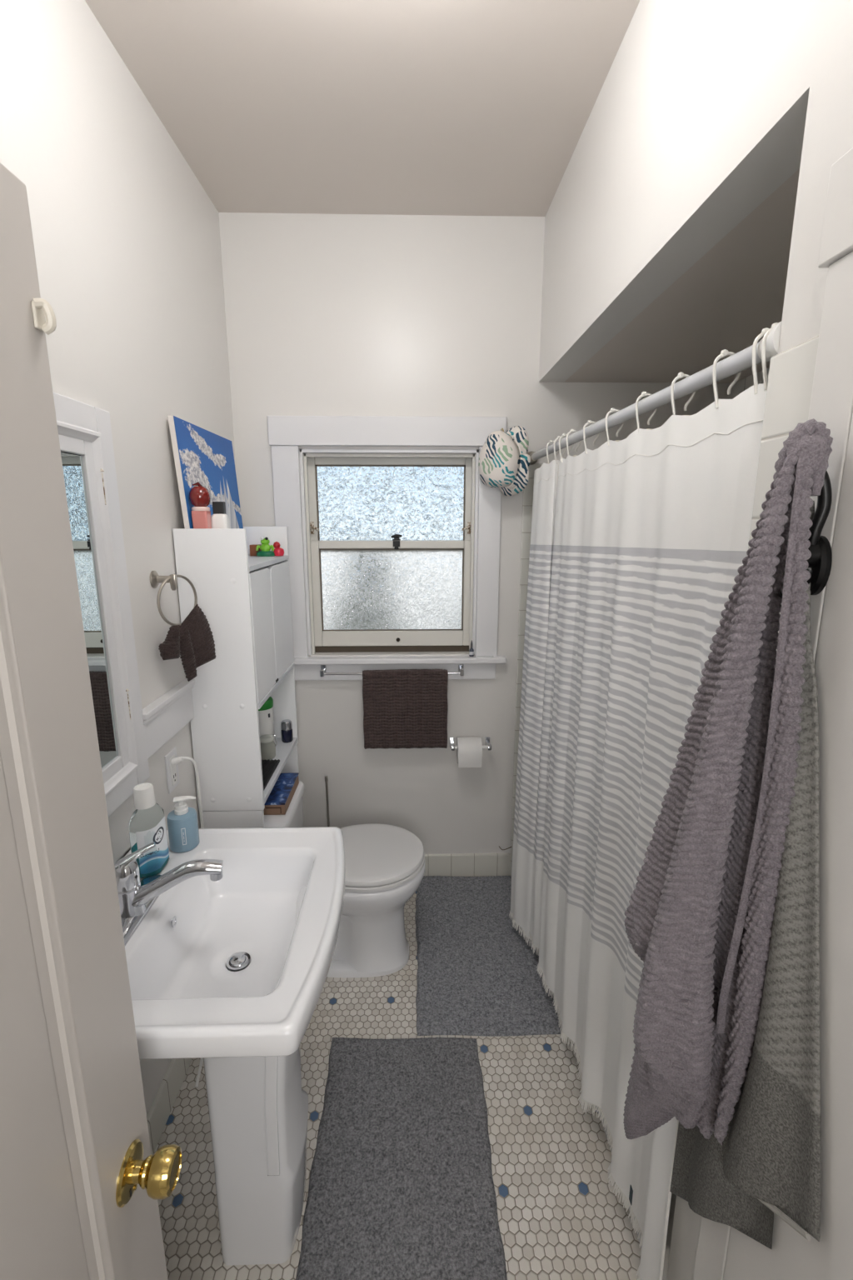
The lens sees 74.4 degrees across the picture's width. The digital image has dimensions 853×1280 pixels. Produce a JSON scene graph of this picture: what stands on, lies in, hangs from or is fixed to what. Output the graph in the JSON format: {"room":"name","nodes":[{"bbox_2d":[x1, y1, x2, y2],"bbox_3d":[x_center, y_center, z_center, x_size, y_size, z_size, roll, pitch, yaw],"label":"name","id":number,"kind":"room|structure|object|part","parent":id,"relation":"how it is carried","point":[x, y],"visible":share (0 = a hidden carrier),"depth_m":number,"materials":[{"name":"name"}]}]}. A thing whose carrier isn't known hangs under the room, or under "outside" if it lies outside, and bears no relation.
{"room":"bathroom","nodes":[
{"label":"bathroom","id":0,"kind":"room"},
{"bbox_2d":[0,0,236,1114],"bbox_3d":[-0.792,0.024,1.171,0.120,2.740,2.680,0,12,-1],"label":"wall","id":1,"kind":"structure","parent":0,"point":[126,235],"depth_m":1.39,"materials":[{"name":"paint"}]},
{"bbox_2d":[53,392,149,816],"bbox_3d":[-0.719,-0.006,1.020,0.028,0.893,0.712,0,12,-1],"label":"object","id":2,"kind":"object","parent":1,"relation":"attached to","point":[85,436],"visible":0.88,"depth_m":1.26,"materials":[{"name":"white paint"}]},
{"bbox_2d":[60,452,118,768],"bbox_3d":[-0.726,-0.006,1.019,0.003,0.677,0.496,0,12,-1],"label":"mirror","id":3,"kind":"object","parent":2,"relation":"attached to","point":[76,466],"depth_m":1.23,"materials":[{"name":"clear glass"}]},
{"bbox_3d":[-0.725,-0.006,1.019,0.016,0.761,0.580,0,12,-1],"label":"mirror door","id":4,"kind":"part","parent":2,"relation":"part of","materials":[{"name":"white paint"}]},
{"bbox_2d":[142,678,194,759],"bbox_3d":[-0.735,0.146,1.918,0.030,0.126,0.994,0,12,-1],"label":"trim","id":5,"kind":"structure","parent":1,"relation":"attached to","point":[165,717],"depth_m":1.57,"materials":[{"name":"white paint"}]},
{"bbox_2d":[146,1058,192,1154],"bbox_3d":[-0.726,1.311,1.438,0.012,0.111,2.420,0,12,-1],"label":"baseboard","id":6,"kind":"structure","parent":1,"relation":"attached to","point":[159,1112],"depth_m":1.56,"materials":[{"name":"tile"}]},
{"bbox_2d":[164,746,179,793],"bbox_3d":[-0.738,0.378,1.634,0.008,0.115,0.070,0,12,-1],"label":"power outlet","id":7,"kind":"object","parent":1,"relation":"attached to","point":[172,773],"visible":1,"depth_m":1.62,"materials":[{"name":"white paint"}]},
{"bbox_2d":[170,754,177,785],"bbox_3d":[-0.735,0.378,1.634,0.002,0.085,0.033,0,12,-1],"label":"receptacle","id":8,"kind":"object","parent":7,"relation":"attached to","point":[173,769],"depth_m":1.63,"materials":[{"name":"white plastic"}]},
{"bbox_2d":[150,570,197,625],"bbox_3d":[-0.709,-0.116,1.559,0.067,0.156,0.143,3,12,15],"label":"towel ring","id":9,"kind":"object","parent":1,"relation":"attached to","point":[155,579],"visible":0.98,"depth_m":1.52,"materials":[{"name":"silver metal"}]},
{"bbox_2d":[158,604,215,681],"bbox_3d":[-0.676,0.012,1.592,0.036,0.218,0.174,7,14,29],"label":"washcloth","id":10,"kind":"object","parent":9,"relation":"hanging from","point":[192,640],"visible":1,"depth_m":1.59,"materials":[{"name":"brown fabric"}]},
{"bbox_2d":[171,755,204,1087],"bbox_3d":[-0.700,0.826,1.648,0.072,0.967,0.196,0,12,-1],"label":"charging cable","id":11,"kind":"object","parent":1,"relation":"attached to","point":[175,761],"visible":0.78,"depth_m":1.66,"materials":[{"name":"white plastic"}]},
{"bbox_3d":[-0.698,0.827,1.649,0.068,0.965,0.196,0,12,-1],"label":"cord","id":12,"kind":"part","parent":11,"relation":"part of","materials":[{"name":"white plastic"}]},
{"bbox_2d":[85,0,639,216],"bbox_3d":[-0.090,-1.366,0.882,1.524,0.100,2.660,0,12,-1],"label":"ceiling","id":13,"kind":"structure","parent":0,"point":[450,107],"depth_m":1.48,"materials":[{"name":"paint"}]},
{"bbox_2d":[154,875,641,1279],"bbox_3d":[0.121,1.529,0.923,2.470,0.100,4.160,0,12,-1],"label":"floor","id":14,"kind":"structure","parent":0,"point":[561,1217],"depth_m":1.48,"materials":[{"name":"tile"}]},
{"bbox_2d":[0,162,181,1279],"bbox_3d":[-0.384,0.564,0.452,0.098,1.960,0.668,0,12,-1],"label":"door","id":15,"kind":"structure","parent":14,"relation":"on","point":[82,1182],"depth_m":0.61,"materials":[{"name":"paint"}]},
{"bbox_2d":[30,297,56,334],"bbox_3d":[-0.398,-0.337,0.586,0.018,0.033,0.018,0,12,-1],"label":"hook","id":16,"kind":"object","parent":15,"relation":"attached to","point":[42,308],"visible":1,"depth_m":0.58,"materials":[{"name":"beige paint"}]},
{"bbox_3d":[-0.404,-0.337,0.586,0.004,0.026,0.017,0,12,-1],"label":"plate","id":17,"kind":"part","parent":16,"relation":"part of","materials":[{"name":"beige paint"}]},
{"bbox_3d":[-0.416,0.512,0.442,0.013,1.578,0.430,0,12,-1],"label":"panel","id":18,"kind":"part","parent":15,"relation":"part of","materials":[{"name":"paint"}]},
{"bbox_3d":[-0.416,0.512,0.442,0.035,1.570,0.422,0,12,-1],"label":"panel moulding","id":19,"kind":"part","parent":15,"relation":"part of","materials":[{"name":"paint"}]},
{"bbox_3d":[-0.373,0.724,0.766,0.063,0.055,0.055,0,12,-1],"label":"knob","id":20,"kind":"part","parent":15,"relation":"part of","materials":[{"name":"gold metal"}]},
{"bbox_2d":[122,826,345,1265],"bbox_3d":[-0.455,0.971,1.275,0.546,0.845,0.616,0,12,-1],"label":"pedestal sink","id":21,"kind":"object","parent":14,"relation":"on","point":[230,972],"visible":0.84,"depth_m":1.20,"materials":[{"name":"white ceramic"}]},
{"bbox_2d":[129,782,169,879],"bbox_3d":[-0.641,0.433,1.293,0.061,0.208,0.090,0,12,-1],"label":"mouthwash bottle","id":22,"kind":"object","parent":21,"relation":"on","point":[147,822],"visible":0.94,"depth_m":1.26,"materials":[{"name":"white plastic"}]},
{"bbox_2d":[114,841,223,945],"bbox_3d":[-0.531,0.494,1.146,0.217,0.153,0.256,0,12,-1],"label":"faucet","id":23,"kind":"object","parent":21,"relation":"on","point":[137,897],"visible":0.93,"depth_m":1.14,"materials":[{"name":"silver metal"}]},
{"bbox_3d":[-0.593,0.440,1.146,0.076,0.047,0.039,-7,14,-30],"label":"lever","id":24,"kind":"part","parent":23,"relation":"part of","materials":[{"name":"silver metal"}]},
{"bbox_3d":[-0.609,0.562,1.158,0.060,0.016,0.256,0,12,-1],"label":"deck plate","id":25,"kind":"part","parent":23,"relation":"part of","materials":[{"name":"silver metal"}]},
{"bbox_3d":[-0.517,0.502,1.161,0.189,0.092,0.040,-2,12,-10],"label":"spout","id":26,"kind":"part","parent":23,"relation":"part of","materials":[{"name":"silver metal"}]},
{"bbox_2d":[166,795,199,852],"bbox_3d":[-0.605,0.450,1.395,0.071,0.133,0.069,0,12,-1],"label":"soap dispenser","id":27,"kind":"object","parent":21,"relation":"on","point":[182,825],"visible":1,"depth_m":1.37,"materials":[{"name":"blue plastic"}]},
{"bbox_2d":[181,828,186,844],"bbox_3d":[-0.591,0.479,1.369,0.009,0.044,0.001,-6,13,-25],"label":"print","id":28,"kind":"object","parent":27,"relation":"attached to","point":[183,830],"depth_m":1.37,"materials":[{"name":"white paper"}]},
{"bbox_2d":[122,826,345,1059],"bbox_3d":[-0.455,0.650,1.206,0.546,0.190,0.616,0,12,-1],"label":"basin","id":29,"kind":"object","parent":21,"relation":"in","point":[236,965],"depth_m":1.17,"materials":[{"name":"white ceramic"}]},
{"bbox_2d":[172,526,299,828],"bbox_3d":[-0.642,0.404,2.090,0.214,1.613,0.574,0,12,-1],"label":"storage cabinet","id":30,"kind":"object","parent":14,"relation":"on","point":[244,598],"visible":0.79,"depth_m":1.78,"materials":[{"name":"white laminate"}]},
{"bbox_2d":[189,481,211,528],"bbox_3d":[-0.674,-0.347,1.689,0.060,0.246,0.059,0,12,-1],"label":"perfume bottle","id":31,"kind":"object","parent":30,"relation":"on","point":[199,496],"visible":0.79,"depth_m":1.66,"materials":[{"name":"pink glass"}]},
{"bbox_2d":[167,415,243,528],"bbox_3d":[-0.721,-0.485,1.901,0.043,0.425,0.531,0,12,-1],"label":"painting","id":32,"kind":"object","parent":30,"relation":"on","point":[204,457],"visible":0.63,"depth_m":1.82,"materials":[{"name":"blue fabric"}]},
{"bbox_3d":[-0.637,0.114,1.745,0.210,0.901,0.016,0,12,-1],"label":"panel","id":33,"kind":"part","parent":30,"relation":"part of","materials":[{"name":"white laminate"}]},
{"bbox_2d":[210,501,229,528],"bbox_3d":[-0.632,-0.327,1.730,0.050,0.190,0.036,0,12,-1],"label":"lotion bottle","id":34,"kind":"object","parent":30,"relation":"on","point":[220,519],"visible":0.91,"depth_m":1.70,"materials":[{"name":"white plastic"}]},
{"bbox_3d":[-0.638,0.904,1.914,0.204,0.709,0.014,0,12,-1],"label":"leg panel","id":35,"kind":"part","parent":30,"relation":"part of","materials":[{"name":"white laminate"}]},
{"bbox_2d":[250,544,261,555],"bbox_3d":[-0.659,-0.347,2.172,0.036,0.043,0.045,0,12,-1],"label":"wooden block","id":36,"kind":"object","parent":30,"relation":"on","point":[252,547],"visible":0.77,"depth_m":2.15,"materials":[{"name":"brown wood"}]},
{"bbox_3d":[-0.542,-0.024,1.853,0.015,0.410,0.244,0,12,-1],"label":"cabinet door","id":37,"kind":"part","parent":30,"relation":"part of","materials":[{"name":"white laminate"}]},
{"bbox_2d":[255,537,274,556],"bbox_3d":[-0.614,-0.356,2.143,0.071,0.073,0.041,0,12,-1],"label":"toy","id":38,"kind":"object","parent":30,"relation":"on","point":[265,547],"visible":1,"depth_m":2.13,"materials":[{"name":"green plastic"}]},
{"bbox_2d":[258,696,274,742],"bbox_3d":[-0.652,0.333,2.228,0.096,0.211,0.096,0,12,-1],"label":"wipes canister","id":39,"kind":"object","parent":30,"relation":"on","point":[265,712],"visible":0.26,"depth_m":2.19,"materials":[{"name":"white plastic"}]},
{"bbox_3d":[-0.652,0.247,2.210,0.096,0.035,0.096,0,12,-1],"label":"lid","id":40,"kind":"part","parent":39,"relation":"part of","materials":[{"name":"green plastic"}]},
{"bbox_2d":[248,555,288,571],"bbox_3d":[-0.643,-0.269,1.948,0.212,0.016,0.540,0,12,-1],"label":"shelf","id":41,"kind":"object","parent":30,"relation":"attached to","point":[255,562],"depth_m":1.97,"materials":[{"name":"white wood"}]},
{"bbox_2d":[260,734,277,759],"bbox_3d":[-0.616,0.406,2.163,0.068,0.094,0.068,11,16,42],"label":"glass jar","id":42,"kind":"object","parent":30,"relation":"on","point":[267,744],"visible":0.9,"depth_m":2.14,"materials":[{"name":"white"}]},
{"bbox_3d":[-0.616,0.376,2.156,0.062,0.016,0.062,0,12,-1],"label":"lid","id":43,"kind":"part","parent":42,"relation":"part of","materials":[{"name":"clear glass"}]},
{"bbox_2d":[261,759,279,790],"bbox_3d":[-0.626,0.486,1.989,0.149,0.010,0.293,0,12,-1],"label":"tray","id":44,"kind":"object","parent":30,"relation":"on","point":[269,767],"visible":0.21,"depth_m":2.05,"materials":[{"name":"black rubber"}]},
{"bbox_3d":[-0.651,-0.002,2.288,0.210,0.901,0.016,0,12,-1],"label":"panel","id":45,"kind":"part","parent":30,"relation":"part of","materials":[{"name":"white laminate"}]},
{"bbox_2d":[273,541,284,555],"bbox_3d":[-0.566,-0.349,2.151,0.042,0.056,0.034,0,12,-1],"label":"toy","id":46,"kind":"object","parent":30,"relation":"on","point":[278,551],"visible":1,"depth_m":2.14,"materials":[{"name":"red plastic"}]},
{"bbox_2d":[263,737,297,804],"bbox_3d":[-0.644,0.476,2.106,0.210,0.018,0.540,0,12,-1],"label":"open shelf","id":47,"kind":"object","parent":30,"relation":"attached to","point":[283,750],"depth_m":2.17,"materials":[{"name":"white wood"}]},
{"bbox_3d":[-0.548,-0.081,2.118,0.015,0.410,0.287,0,12,-1],"label":"cabinet door","id":48,"kind":"part","parent":30,"relation":"part of","materials":[{"name":"white laminate"}]},
{"bbox_2d":[280,719,293,743],"bbox_3d":[-0.577,0.375,2.321,0.046,0.089,0.046,0,12,-1],"label":"bottle","id":49,"kind":"object","parent":30,"relation":"on","point":[286,725],"visible":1,"depth_m":2.30,"materials":[{"name":"blue glass"}]},
{"bbox_3d":[-0.577,0.348,2.315,0.045,0.034,0.045,0,12,-1],"label":"lid","id":50,"kind":"part","parent":49,"relation":"part of","materials":[{"name":"silver metal"}]},
{"bbox_3d":[-0.577,0.392,2.324,0.046,0.055,0.046,0,12,-1],"label":"pot","id":51,"kind":"part","parent":49,"relation":"part of","materials":[{"name":"blue glass"}]},
{"bbox_3d":[-0.652,0.788,2.457,0.204,0.709,0.014,0,12,-1],"label":"leg panel","id":52,"kind":"part","parent":30,"relation":"part of","materials":[{"name":"white laminate"}]},
{"bbox_2d":[325,775,329,826],"bbox_3d":[-0.428,0.862,2.480,0.094,0.554,0.094,0,12,-1],"label":"toilet brush","id":53,"kind":"object","parent":14,"relation":"on","point":[326,777],"visible":0.19,"depth_m":2.45,"materials":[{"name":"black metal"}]},
{"bbox_2d":[264,780,425,977],"bbox_3d":[-0.365,0.902,2.102,0.722,0.635,0.387,0,12,-1],"label":"toilet","id":54,"kind":"object","parent":14,"relation":"on","point":[385,864],"visible":0.44,"depth_m":2.05,"materials":[{"name":"white ceramic"}]},
{"bbox_2d":[263,772,299,814],"bbox_3d":[-0.531,0.561,2.065,0.078,0.044,0.242,0,12,-1],"label":"patterned box","id":55,"kind":"object","parent":54,"relation":"on","point":[277,802],"visible":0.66,"depth_m":2.02,"materials":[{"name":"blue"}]},
{"bbox_3d":[-0.600,0.607,2.046,0.253,0.035,0.361,0,12,-1],"label":"tank lid","id":56,"kind":"part","parent":54,"relation":"part of","materials":[{"name":"white ceramic"}]},
{"bbox_3d":[-0.602,0.735,2.070,0.240,0.225,0.357,0,12,-1],"label":"tank","id":57,"kind":"part","parent":54,"relation":"part of","materials":[{"name":"white ceramic"}]},
{"bbox_3d":[-0.258,1.015,2.125,0.507,0.404,0.380,0,12,-1],"label":"bowl","id":58,"kind":"part","parent":54,"relation":"part of","materials":[{"name":"white ceramic"}]},
{"bbox_3d":[-0.222,0.784,2.076,0.428,0.022,0.378,0,12,-1],"label":"lid","id":59,"kind":"part","parent":54,"relation":"part of","materials":[{"name":"white plastic"}]},
{"bbox_3d":[-0.221,0.806,2.081,0.430,0.018,0.380,0,12,-1],"label":"seat","id":60,"kind":"part","parent":54,"relation":"part of","materials":[{"name":"white plastic"}]},
{"bbox_2d":[295,1037,507,1279],"bbox_3d":[-0.055,1.406,1.224,0.475,0.015,1.224,0,12,-1],"label":"bath rug","id":61,"kind":"object","parent":14,"relation":"on","point":[402,1184],"visible":1,"depth_m":1.44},
{"bbox_2d":[415,875,561,1036],"bbox_3d":[0.206,1.190,2.229,0.501,0.018,0.836,0,12,-1],"label":"bath rug","id":62,"kind":"object","parent":14,"relation":"on","point":[477,975],"visible":0.87,"depth_m":2.09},
{"bbox_2d":[597,1107,676,1279],"bbox_3d":[0.853,1.073,1.872,0.749,0.395,1.522,0,12,-1],"label":"bathtub","id":63,"kind":"object","parent":14,"relation":"on","point":[673,1198],"visible":0.02,"depth_m":1.16,"materials":[{"name":"white ceramic"}]},
{"bbox_2d":[218,212,731,854],"bbox_3d":[0.283,-0.247,2.440,2.094,2.740,0.140,0,12,-1],"label":"wall","id":64,"kind":"structure","parent":0,"point":[327,314],"depth_m":2.19,"materials":[{"name":"paint"}]},
{"bbox_2d":[267,415,506,680],"bbox_3d":[-0.145,-0.365,2.378,0.970,1.073,0.190,0,12,-1],"label":"window","id":65,"kind":"structure","parent":64,"relation":"in","point":[392,542],"depth_m":2.38,"materials":[{"name":"white paint"}]},
{"bbox_3d":[-0.153,-0.824,2.221,0.937,0.110,0.026,0,12,-1],"label":"head casing","id":66,"kind":"part","parent":65,"relation":"part of","materials":[{"name":"white paint"}]},
{"bbox_3d":[-0.150,-0.575,2.385,0.695,0.395,0.034,0,12,-1],"label":"sash","id":67,"kind":"part","parent":65,"relation":"part of","materials":[{"name":"glass"}]},
{"bbox_3d":[-0.150,-0.576,2.384,0.634,0.325,0.004,0,12,-1],"label":"glass pane","id":68,"kind":"part","parent":65,"relation":"part of","materials":[{"name":"white"}]},
{"bbox_3d":[-0.146,-0.199,2.426,0.693,0.454,0.034,0,12,-1],"label":"sash","id":69,"kind":"part","parent":65,"relation":"part of","materials":[{"name":"paint"}]},
{"bbox_2d":[320,664,464,676],"bbox_3d":[-0.145,0.129,2.393,0.612,0.040,0.052,0,12,-1],"label":"towel bar","id":70,"kind":"object","parent":65,"relation":"attached to","point":[461,667],"visible":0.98,"depth_m":2.37,"materials":[{"name":"silver metal"}]},
{"bbox_2d":[362,668,448,749],"bbox_3d":[-0.090,0.301,2.413,0.366,0.363,0.043,0,12,-1],"label":"hand towel","id":71,"kind":"object","parent":70,"relation":"hanging from","point":[403,708],"visible":1,"depth_m":2.39,"materials":[{"name":"brown fabric"}]},
{"bbox_3d":[-0.147,-0.215,2.422,0.621,0.362,0.004,0,12,-1],"label":"glass pane","id":72,"kind":"part","parent":65,"relation":"part of","materials":[{"name":"white"}]},
{"bbox_3d":[-0.144,0.081,2.433,0.970,0.026,0.110,0,12,-1],"label":"sill","id":73,"kind":"part","parent":65,"relation":"part of","materials":[{"name":"white paint"}]},
{"bbox_2d":[469,640,474,656],"bbox_3d":[0.194,0.035,2.414,0.021,0.071,0.020,0,12,-1],"label":"dropper bottle","id":74,"kind":"object","parent":65,"relation":"on","point":[472,650],"visible":1,"depth_m":2.41,"materials":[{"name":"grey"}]},
{"bbox_2d":[477,655,494,657],"bbox_3d":[0.252,0.070,2.413,0.070,0.003,0.036,0,12,-1],"label":"soap dish","id":75,"kind":"object","parent":65,"relation":"on","point":[477,656],"visible":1,"depth_m":2.40,"materials":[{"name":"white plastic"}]},
{"bbox_2d":[424,853,510,876],"bbox_3d":[-0.184,1.057,2.629,1.156,0.111,0.012,0,12,-1],"label":"baseboard","id":76,"kind":"structure","parent":64,"relation":"attached to","point":[455,864],"depth_m":2.63,"materials":[{"name":"tile"}]},
{"bbox_2d":[450,736,491,750],"bbox_3d":[0.194,0.466,2.477,0.180,0.050,0.080,0,12,-1],"label":"toilet paper holder","id":77,"kind":"object","parent":64,"relation":"attached to","point":[488,746],"visible":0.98,"depth_m":2.45,"materials":[{"name":"silver metal"}]},
{"bbox_3d":[0.114,0.467,2.475,0.020,0.050,0.080,0,12,-1],"label":"post","id":78,"kind":"part","parent":77,"relation":"part of","materials":[{"name":"silver metal"}]},
{"bbox_2d":[456,736,482,767],"bbox_3d":[0.185,0.481,2.454,0.103,0.113,0.114,0,12,-1],"label":"toilet roll","id":79,"kind":"object","parent":77,"relation":"on","point":[469,751],"visible":0.98,"depth_m":2.40,"materials":[{"name":"white paper"}]},
{"bbox_3d":[0.274,0.466,2.479,0.020,0.050,0.080,0,12,-1],"label":"post","id":80,"kind":"part","parent":77,"relation":"part of","materials":[{"name":"silver metal"}]},
{"bbox_2d":[510,463,543,874],"bbox_3d":[0.467,0.198,2.463,0.148,1.860,0.010,0,12,-1],"label":"trim","id":81,"kind":"structure","parent":64,"relation":"attached to","point":[527,501],"depth_m":2.38,"materials":[{"name":"wood"}]},
{"bbox_2d":[564,168,799,383],"bbox_3d":[0.957,-0.892,1.399,0.790,0.100,1.660,0,12,-1],"label":"ceiling","id":82,"kind":"structure","parent":0,"point":[736,291],"depth_m":1.46,"materials":[{"name":"paint"}]},
{"bbox_2d":[539,0,852,1279],"bbox_3d":[0.523,0.022,1.133,0.100,2.760,2.540,0,12,-1],"label":"wall","id":83,"kind":"structure","parent":0,"point":[702,110],"depth_m":1.03,"materials":[{"name":"paint"}]},
{"bbox_2d":[527,321,781,464],"bbox_3d":[0.458,-0.570,1.511,0.052,0.052,1.532,-1,12,-3],"label":"shower rod","id":84,"kind":"object","parent":83,"relation":"attached to","point":[741,361],"visible":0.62,"depth_m":1.04,"materials":[{"name":"grey metal"}]},
{"bbox_2d":[546,440,559,463],"bbox_3d":[0.436,-0.644,1.943,0.049,0.089,0.016,-2,12,-7],"label":"curtain hook","id":85,"kind":"object","parent":84,"relation":"hanging from","point":[551,441],"visible":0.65,"depth_m":1.94,"materials":[{"name":"white plastic"}]},
{"bbox_2d":[547,415,690,479],"bbox_3d":[0.442,0.353,1.634,0.090,1.760,1.366,-1,12,-5],"label":"curtain liner","id":86,"kind":"object","parent":85,"relation":"hanging from","point":[683,415],"visible":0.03,"depth_m":1.39,"materials":[{"name":"beige plastic"}]},
{"bbox_2d":[554,435,567,464],"bbox_3d":[0.441,-0.624,1.850,0.049,0.089,0.016,-2,12,-7],"label":"curtain hook","id":87,"kind":"object","parent":84,"relation":"hanging from","point":[558,437],"visible":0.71,"depth_m":1.85,"materials":[{"name":"white plastic"}]},
{"bbox_2d":[559,433,573,462],"bbox_3d":[0.444,-0.612,1.792,0.049,0.089,0.016,-2,12,-7],"label":"curtain hook","id":88,"kind":"object","parent":84,"relation":"hanging from","point":[563,434],"visible":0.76,"depth_m":1.79,"materials":[{"name":"white plastic"}]},
{"bbox_2d":[566,429,581,454],"bbox_3d":[0.448,-0.595,1.713,0.049,0.089,0.016,-2,12,-7],"label":"curtain hook","id":89,"kind":"object","parent":84,"relation":"hanging from","point":[571,430],"visible":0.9,"depth_m":1.71,"materials":[{"name":"white plastic"}]},
{"bbox_2d":[583,420,599,454],"bbox_3d":[0.456,-0.562,1.557,0.049,0.089,0.016,-2,12,-7],"label":"curtain hook","id":90,"kind":"object","parent":84,"relation":"hanging from","point":[589,422],"visible":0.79,"depth_m":1.55,"materials":[{"name":"white plastic"}]},
{"bbox_2d":[605,407,624,445],"bbox_3d":[0.464,-0.526,1.391,0.049,0.089,0.016,-2,12,-7],"label":"curtain hook","id":91,"kind":"object","parent":84,"relation":"hanging from","point":[612,410],"visible":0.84,"depth_m":1.39,"materials":[{"name":"white plastic"}]},
{"bbox_2d":[509,383,766,1279],"bbox_3d":[0.427,0.376,1.621,0.098,1.801,1.415,-1,12,-5],"label":"shower curtain","id":92,"kind":"object","parent":91,"relation":"hanging from","point":[639,543],"visible":0.87,"depth_m":1.35,"materials":[{"name":"fabric"}]},
{"bbox_2d":[635,391,657,432],"bbox_3d":[0.473,-0.489,1.215,0.049,0.089,0.016,-2,12,-7],"label":"curtain hook","id":93,"kind":"object","parent":84,"relation":"hanging from","point":[643,393],"visible":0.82,"depth_m":1.21,"materials":[{"name":"white plastic"}]},
{"bbox_2d":[670,372,695,414],"bbox_3d":[0.481,-0.455,1.059,0.049,0.089,0.016,-2,12,-7],"label":"curtain hook","id":94,"kind":"object","parent":84,"relation":"hanging from","point":[681,375],"visible":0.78,"depth_m":1.05,"materials":[{"name":"white plastic"}]},
{"bbox_2d":[712,349,741,408],"bbox_3d":[0.488,-0.425,0.919,0.049,0.089,0.016,-2,12,-7],"label":"curtain hook","id":95,"kind":"object","parent":84,"relation":"hanging from","point":[724,352],"visible":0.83,"depth_m":0.91,"materials":[{"name":"white plastic"}]},
{"bbox_2d":[752,327,769,394],"bbox_3d":[0.494,-0.404,0.817,0.049,0.089,0.016,-2,12,-7],"label":"curtain hook","id":96,"kind":"object","parent":84,"relation":"hanging from","point":[764,331],"visible":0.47,"depth_m":0.81,"materials":[{"name":"white plastic"}]},
{"bbox_2d":[761,322,779,390],"bbox_3d":[0.495,-0.399,0.796,0.049,0.089,0.016,-2,12,-7],"label":"curtain hook","id":97,"kind":"object","parent":84,"relation":"hanging from","point":[765,337],"visible":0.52,"depth_m":0.79,"materials":[{"name":"white plastic"}]},
{"bbox_2d":[693,147,852,1279],"bbox_3d":[0.478,0.529,0.505,0.026,2.030,0.702,0,12,-1],"label":"trim","id":98,"kind":"structure","parent":83,"relation":"attached to","point":[832,401],"depth_m":0.64,"materials":[{"name":"paint"}]},
{"bbox_2d":[748,335,819,650],"bbox_3d":[0.477,0.067,0.812,0.008,0.907,0.112,0,12,-1],"label":"trim","id":99,"kind":"structure","parent":83,"relation":"attached to","point":[792,372],"depth_m":0.75,"materials":[{"name":"wood"}]},
{"bbox_2d":[723,410,852,1279],"bbox_3d":[0.481,0.577,0.514,0.020,1.917,0.541,0,12,-1],"label":"door","id":100,"kind":"structure","parent":83,"relation":"in","point":[792,1256],"depth_m":0.64,"materials":[{"name":"paint"}]},
{"bbox_2d":[777,470,832,599],"bbox_3d":[0.444,-0.128,0.657,0.040,0.174,0.044,0,12,-1],"label":"robe hook","id":101,"kind":"object","parent":83,"relation":"attached to","point":[820,562],"visible":0.48,"depth_m":0.65,"materials":[{"name":"black metal"}]},
{"bbox_2d":[623,418,833,1144],"bbox_3d":[0.388,0.346,0.825,0.148,1.243,0.216,2,12,7],"label":"bath towel","id":102,"kind":"object","parent":101,"relation":"hanging from","point":[699,914],"visible":1,"depth_m":0.74,"materials":[{"name":"grey fabric"}]},
{"bbox_2d":[670,500,821,1249],"bbox_3d":[0.446,0.449,0.762,0.043,1.240,0.310,0,12,-1],"label":"bath towel","id":103,"kind":"object","parent":101,"relation":"hanging from","point":[769,1157],"visible":0.56,"depth_m":0.70,"materials":[{"name":"grey fabric"}]},
{"bbox_3d":[0.442,-0.064,0.672,0.037,0.043,0.016,3,12,13],"label":"arm","id":104,"kind":"part","parent":101,"relation":"part of","materials":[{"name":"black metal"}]},
{"bbox_3d":[0.443,-0.157,0.647,0.038,0.114,0.020,4,13,17],"label":"arm","id":105,"kind":"part","parent":101,"relation":"part of","materials":[{"name":"black metal"}]},
{"bbox_3d":[0.459,-0.088,0.666,0.010,0.070,0.044,0,12,-1],"label":"plate","id":106,"kind":"part","parent":101,"relation":"part of","materials":[{"name":"black metal"}]},
{"bbox_2d":[730,367,769,399],"bbox_3d":[1.292,0.216,1.644,0.120,2.168,1.660,0,12,-1],"label":"wall","id":107,"kind":"structure","parent":0,"point":[743,384],"depth_m":2.14,"materials":[{"name":"paint"}]},
{"bbox_3d":[0.295,-0.802,2.189,0.005,0.046,0.067,0,12,-1],"label":"hook","id":108,"kind":"object","parent":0,"visible":0},
{"bbox_2d":[478,425,530,496],"bbox_3d":[0.281,-0.683,2.151,0.218,0.257,0.139,11,16,41],"label":"cap","id":109,"kind":"object","parent":108,"relation":"hanging from","point":[504,459],"visible":1,"depth_m":2.11,"materials":[{"name":"multicoloured fabric"}]},
{"bbox_3d":[0.270,-0.685,2.130,0.090,0.207,0.165,-11,16,-41],"label":"crown","id":110,"kind":"part","parent":109,"relation":"part of","materials":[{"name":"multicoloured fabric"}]}
]}

